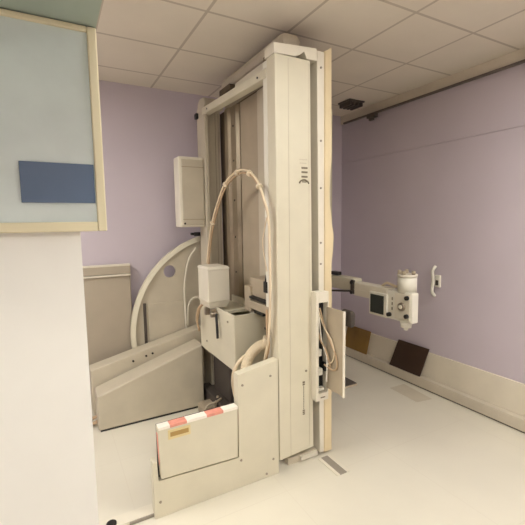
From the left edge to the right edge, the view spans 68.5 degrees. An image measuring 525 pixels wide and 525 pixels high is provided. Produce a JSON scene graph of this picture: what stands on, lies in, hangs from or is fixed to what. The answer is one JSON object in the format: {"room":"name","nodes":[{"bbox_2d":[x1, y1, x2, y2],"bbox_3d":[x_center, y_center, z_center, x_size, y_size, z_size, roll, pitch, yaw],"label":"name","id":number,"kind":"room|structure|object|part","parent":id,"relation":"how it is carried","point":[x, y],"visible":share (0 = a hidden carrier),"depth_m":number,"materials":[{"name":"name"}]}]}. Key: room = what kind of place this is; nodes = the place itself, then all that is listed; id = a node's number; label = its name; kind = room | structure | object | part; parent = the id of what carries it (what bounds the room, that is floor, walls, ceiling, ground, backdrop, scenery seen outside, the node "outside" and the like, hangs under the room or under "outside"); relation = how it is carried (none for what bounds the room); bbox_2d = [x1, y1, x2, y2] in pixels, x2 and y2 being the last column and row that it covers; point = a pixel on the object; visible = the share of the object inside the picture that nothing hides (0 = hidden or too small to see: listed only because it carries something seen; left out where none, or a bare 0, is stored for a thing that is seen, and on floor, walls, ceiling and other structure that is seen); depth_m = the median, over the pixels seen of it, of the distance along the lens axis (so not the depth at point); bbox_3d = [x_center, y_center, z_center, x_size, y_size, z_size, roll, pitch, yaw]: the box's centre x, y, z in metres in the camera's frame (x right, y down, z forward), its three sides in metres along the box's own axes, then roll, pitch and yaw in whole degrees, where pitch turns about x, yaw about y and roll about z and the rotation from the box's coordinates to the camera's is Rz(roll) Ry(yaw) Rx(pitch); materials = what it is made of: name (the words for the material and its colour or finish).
{"room":"radiology room","nodes":[
{"label":"radiology room","id":0,"kind":"room"},
{"bbox_2d":[0,232,98,524],"bbox_3d":[-1.176,0.169,0.571,1.662,3.080,0.100,-4,7,-29],"label":"wall","id":1,"kind":"structure","parent":0,"point":[48,471],"depth_m":0.89,"materials":[{"name":"white paint"}]},
{"bbox_2d":[0,8,106,232],"bbox_3d":[-0.723,-0.283,0.766,0.739,0.455,0.120,-4,7,-29],"label":"window","id":2,"kind":"structure","parent":1,"relation":"in","point":[52,165],"depth_m":0.84,"materials":[{"name":"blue glass"}]},
{"bbox_3d":[-0.455,-0.178,0.862,0.147,0.088,0.005,-4,7,-29],"label":"blue pane","id":3,"kind":"part","parent":2,"relation":"part of","materials":[{"name":"glass"}]},
{"bbox_2d":[0,0,101,28],"bbox_3d":[-0.987,-0.891,0.144,1.719,0.888,0.850,-4,7,-29],"label":"wall","id":4,"kind":"structure","parent":0,"point":[80,12],"depth_m":0.79,"materials":[{"name":"green paint"}]},
{"bbox_2d":[80,80,341,389],"bbox_3d":[-1.598,-0.154,3.722,6.170,3.080,0.100,-4,7,-29],"label":"wall","id":5,"kind":"structure","parent":0,"point":[144,129],"depth_m":3.85,"materials":[{"name":"purple paint"}]},
{"bbox_2d":[83,263,131,364],"bbox_3d":[-1.576,0.709,3.701,0.644,1.368,0.100,-4,7,-29],"label":"wall panel","id":6,"kind":"object","parent":5,"relation":"attached to","point":[107,288],"visible":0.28,"depth_m":3.69,"materials":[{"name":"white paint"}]},
{"bbox_2d":[83,265,129,276],"bbox_3d":[-1.583,0.077,3.630,0.640,0.090,0.075,-4,7,-29],"label":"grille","id":7,"kind":"object","parent":6,"relation":"attached to","point":[92,270],"depth_m":3.65,"materials":[{"name":"beige metal"}]},
{"bbox_2d":[91,355,524,524],"bbox_3d":[0.032,1.706,0.972,6.170,0.105,6.780,-4,7,-29],"label":"floor","id":8,"kind":"structure","parent":0,"point":[438,460],"depth_m":2.70,"materials":[{"name":"beige plastic"}]},
{"bbox_2d":[89,33,356,524],"bbox_3d":[-0.388,-0.082,3.102,2.130,3.030,1.920,-4,7,-29],"label":"machine","id":9,"kind":"object","parent":8,"relation":"on","point":[263,330],"visible":0.97,"depth_m":2.76,"materials":[{"name":"beige paint"}]},
{"bbox_3d":[-0.815,1.521,2.284,0.360,0.020,0.085,-4,7,-29],"label":"floor plate","id":10,"kind":"part","parent":9,"relation":"part of","materials":[{"name":"white paint"}]},
{"bbox_3d":[-1.099,1.004,3.749,1.054,0.656,0.168,-4,7,-29],"label":"arm","id":11,"kind":"part","parent":9,"relation":"part of","materials":[{"name":"grey paint"}]},
{"bbox_3d":[-1.027,1.090,3.550,0.939,0.597,0.230,-4,7,-29],"label":"arm","id":12,"kind":"part","parent":9,"relation":"part of","materials":[{"name":"grey paint"}]},
{"bbox_3d":[-0.953,0.653,3.921,0.390,0.515,0.014,-4,7,-29],"label":"sector door","id":13,"kind":"part","parent":9,"relation":"part of","materials":[{"name":"grey paint"}]},
{"bbox_2d":[170,427,188,436],"bbox_3d":[-0.494,1.011,2.299,0.111,0.027,0.002,-4,7,-29],"label":"label","id":14,"kind":"object","parent":9,"relation":"attached to","point":[177,431],"depth_m":2.30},
{"bbox_3d":[-0.496,1.012,2.301,0.136,0.058,0.005,-4,7,-29],"label":"label plate","id":15,"kind":"part","parent":9,"relation":"part of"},
{"bbox_3d":[-0.828,0.491,3.991,0.967,1.498,0.020,-4,7,-29],"label":"sector plate","id":16,"kind":"part","parent":9,"relation":"part of","materials":[{"name":"grey paint"}]},
{"bbox_3d":[-0.282,1.091,2.485,0.860,0.822,0.065,-4,7,-29],"label":"panel","id":17,"kind":"part","parent":9,"relation":"part of","materials":[{"name":"beige paint"}]},
{"bbox_3d":[-0.371,0.517,3.151,0.026,0.200,0.063,-2,6,-11],"label":"lever","id":18,"kind":"part","parent":9,"relation":"part of","materials":[{"name":"black plastic"}]},
{"bbox_3d":[-0.262,-0.054,3.592,0.065,2.670,0.290,-4,7,-29],"label":"guide rail","id":19,"kind":"part","parent":9,"relation":"part of","materials":[{"name":"metal"}]},
{"bbox_3d":[-0.101,0.278,3.031,0.040,0.200,0.100,-4,7,-29],"label":"carriage arm","id":20,"kind":"part","parent":9,"relation":"part of","materials":[{"name":"beige metal"}]},
{"bbox_3d":[-0.082,-0.034,3.295,0.035,2.645,0.315,-4,7,-29],"label":"panel","id":21,"kind":"part","parent":9,"relation":"part of","materials":[{"name":"beige metal"}]},
{"bbox_3d":[0.050,0.191,2.888,0.140,0.140,0.360,-4,7,-29],"label":"carriage arm","id":22,"kind":"part","parent":9,"relation":"part of","materials":[{"name":"beige metal"}]},
{"bbox_3d":[-0.013,0.328,2.832,0.040,0.060,0.300,-4,7,-29],"label":"carriage arm","id":23,"kind":"part","parent":9,"relation":"part of","materials":[{"name":"beige metal"}]},
{"bbox_3d":[-0.059,-1.556,3.089,0.160,0.105,1.090,-4,7,-29],"label":"rail","id":24,"kind":"part","parent":9,"relation":"part of","materials":[{"name":"beige metal"}]},
{"bbox_3d":[0.019,-0.015,3.100,0.045,2.645,0.105,-4,7,-29],"label":"panel","id":25,"kind":"part","parent":9,"relation":"part of","materials":[{"name":"grey paint"}]},
{"bbox_2d":[263,275,267,292],"bbox_3d":[0.031,0.141,2.712,0.035,0.145,0.050,-4,7,-29],"label":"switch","id":26,"kind":"object","parent":9,"relation":"attached to","point":[265,284],"depth_m":2.70,"materials":[{"name":"black plastic"}]},
{"bbox_3d":[0.187,-1.372,2.538,0.333,0.087,0.120,-4,7,-29],"label":"head plate","id":27,"kind":"part","parent":9,"relation":"part of","materials":[{"name":"white paint"}]},
{"bbox_3d":[0.386,-0.002,2.785,0.064,2.855,0.110,-4,7,-29],"label":"edge post","id":28,"kind":"part","parent":9,"relation":"part of","materials":[{"name":"white metal"}]},
{"bbox_3d":[0.504,0.613,2.671,0.012,0.592,0.183,-4,7,-29],"label":"box door","id":29,"kind":"part","parent":9,"relation":"part of","materials":[{"name":"beige metal"}]},
{"bbox_2d":[330,159,417,330],"bbox_3d":[0.969,-0.209,3.892,0.320,3.079,1.465,-4,7,-29],"label":"stand","id":30,"kind":"object","parent":9,"relation":"attached to","point":[400,304],"visible":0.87,"depth_m":3.50,"materials":[{"name":"beige paint"}]},
{"bbox_3d":[0.798,0.113,4.186,0.060,0.038,0.120,-4,7,-29],"label":"arm handle","id":31,"kind":"part","parent":30,"relation":"part of","materials":[{"name":"black plastic"}]},
{"bbox_3d":[0.797,0.299,4.124,0.022,0.077,0.423,-4,7,-29],"label":"lock rod","id":32,"kind":"part","parent":30,"relation":"part of","materials":[{"name":"black metal"}]},
{"bbox_3d":[0.852,0.209,4.162,0.120,0.135,0.510,-4,7,-29],"label":"arm","id":33,"kind":"part","parent":30,"relation":"part of","materials":[{"name":"beige paint"}]},
{"bbox_2d":[322,456,346,474],"bbox_3d":[0.512,1.460,2.783,0.060,0.004,0.220,-4,7,-29],"label":"floor strip","id":34,"kind":"object","parent":8,"relation":"on","point":[327,459],"visible":1,"depth_m":2.77,"materials":[{"name":"grey metal"}]},
{"bbox_2d":[96,0,524,115],"bbox_3d":[-0.015,-1.454,0.643,6.170,0.100,6.780,-4,7,-29],"label":"ceiling","id":35,"kind":"structure","parent":0,"point":[381,50],"depth_m":2.81,"materials":[{"name":"tile"}]},
{"bbox_2d":[338,98,364,109],"bbox_3d":[0.998,-1.775,4.345,0.220,0.059,0.200,-4,7,-29],"label":"vent","id":36,"kind":"object","parent":35,"relation":"attached to","point":[349,104],"visible":1,"depth_m":4.30,"materials":[{"name":"grey metal"}]},
{"bbox_3d":[0.998,-1.796,4.343,0.220,0.017,0.200,-4,7,-29],"label":"plate","id":37,"kind":"part","parent":36,"relation":"part of","materials":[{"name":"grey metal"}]},
{"bbox_2d":[343,59,524,123],"bbox_3d":[2.304,-1.536,2.497,0.075,0.189,5.400,-4,7,-29],"label":"rail","id":38,"kind":"object","parent":35,"relation":"attached to","point":[370,116],"visible":1,"depth_m":3.69,"materials":[{"name":"grey metal"}]},
{"bbox_2d":[341,63,524,383],"bbox_3d":[2.669,-0.064,2.256,0.100,3.080,6.580,-4,7,-29],"label":"wall","id":39,"kind":"structure","parent":0,"point":[457,207],"depth_m":3.71,"materials":[{"name":"purple paint"}]},
{"bbox_2d":[341,48,524,124],"bbox_3d":[2.593,-1.540,2.072,0.022,0.105,6.580,-4,7,-29],"label":"trim","id":40,"kind":"structure","parent":39,"relation":"attached to","point":[518,55],"depth_m":3.65,"materials":[{"name":"paint"}]},
{"bbox_2d":[341,124,524,163],"bbox_3d":[2.606,-1.005,2.131,0.012,0.012,6.580,-4,7,-29],"label":"trim","id":41,"kind":"structure","parent":39,"relation":"attached to","point":[522,124],"depth_m":3.70,"materials":[{"name":"purple paint"}]},
{"bbox_2d":[345,326,524,415],"bbox_3d":[2.636,1.222,2.362,0.018,0.270,6.580,-4,7,-29],"label":"trim","id":42,"kind":"structure","parent":39,"relation":"attached to","point":[509,394],"depth_m":3.63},
{"bbox_2d":[345,346,524,432],"bbox_3d":[2.610,1.410,2.365,0.085,0.103,6.580,-4,7,-29],"label":"baseboard","id":43,"kind":"structure","parent":39,"relation":"attached to","point":[515,420],"depth_m":3.73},
{"bbox_2d":[345,326,370,354],"bbox_3d":[1.198,0.969,4.891,0.053,0.288,0.439,-4,7,-29],"label":"leaning board","id":44,"kind":"object","parent":43,"relation":"on","point":[356,338],"visible":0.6,"depth_m":4.87,"materials":[{"name":"brown wood"}]},
{"bbox_2d":[389,339,429,376],"bbox_3d":[1.582,1.027,4.185,0.062,0.308,0.479,-4,7,-29],"label":"leaning board","id":45,"kind":"object","parent":43,"relation":"on","point":[409,357],"visible":1,"depth_m":4.16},
{"bbox_2d":[430,265,440,296],"bbox_3d":[1.720,0.188,3.835,0.086,0.321,0.066,-4,7,-29],"label":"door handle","id":46,"kind":"object","parent":39,"relation":"attached to","point":[436,279],"visible":1,"depth_m":3.83,"materials":[{"name":"white plastic"}]}
]}

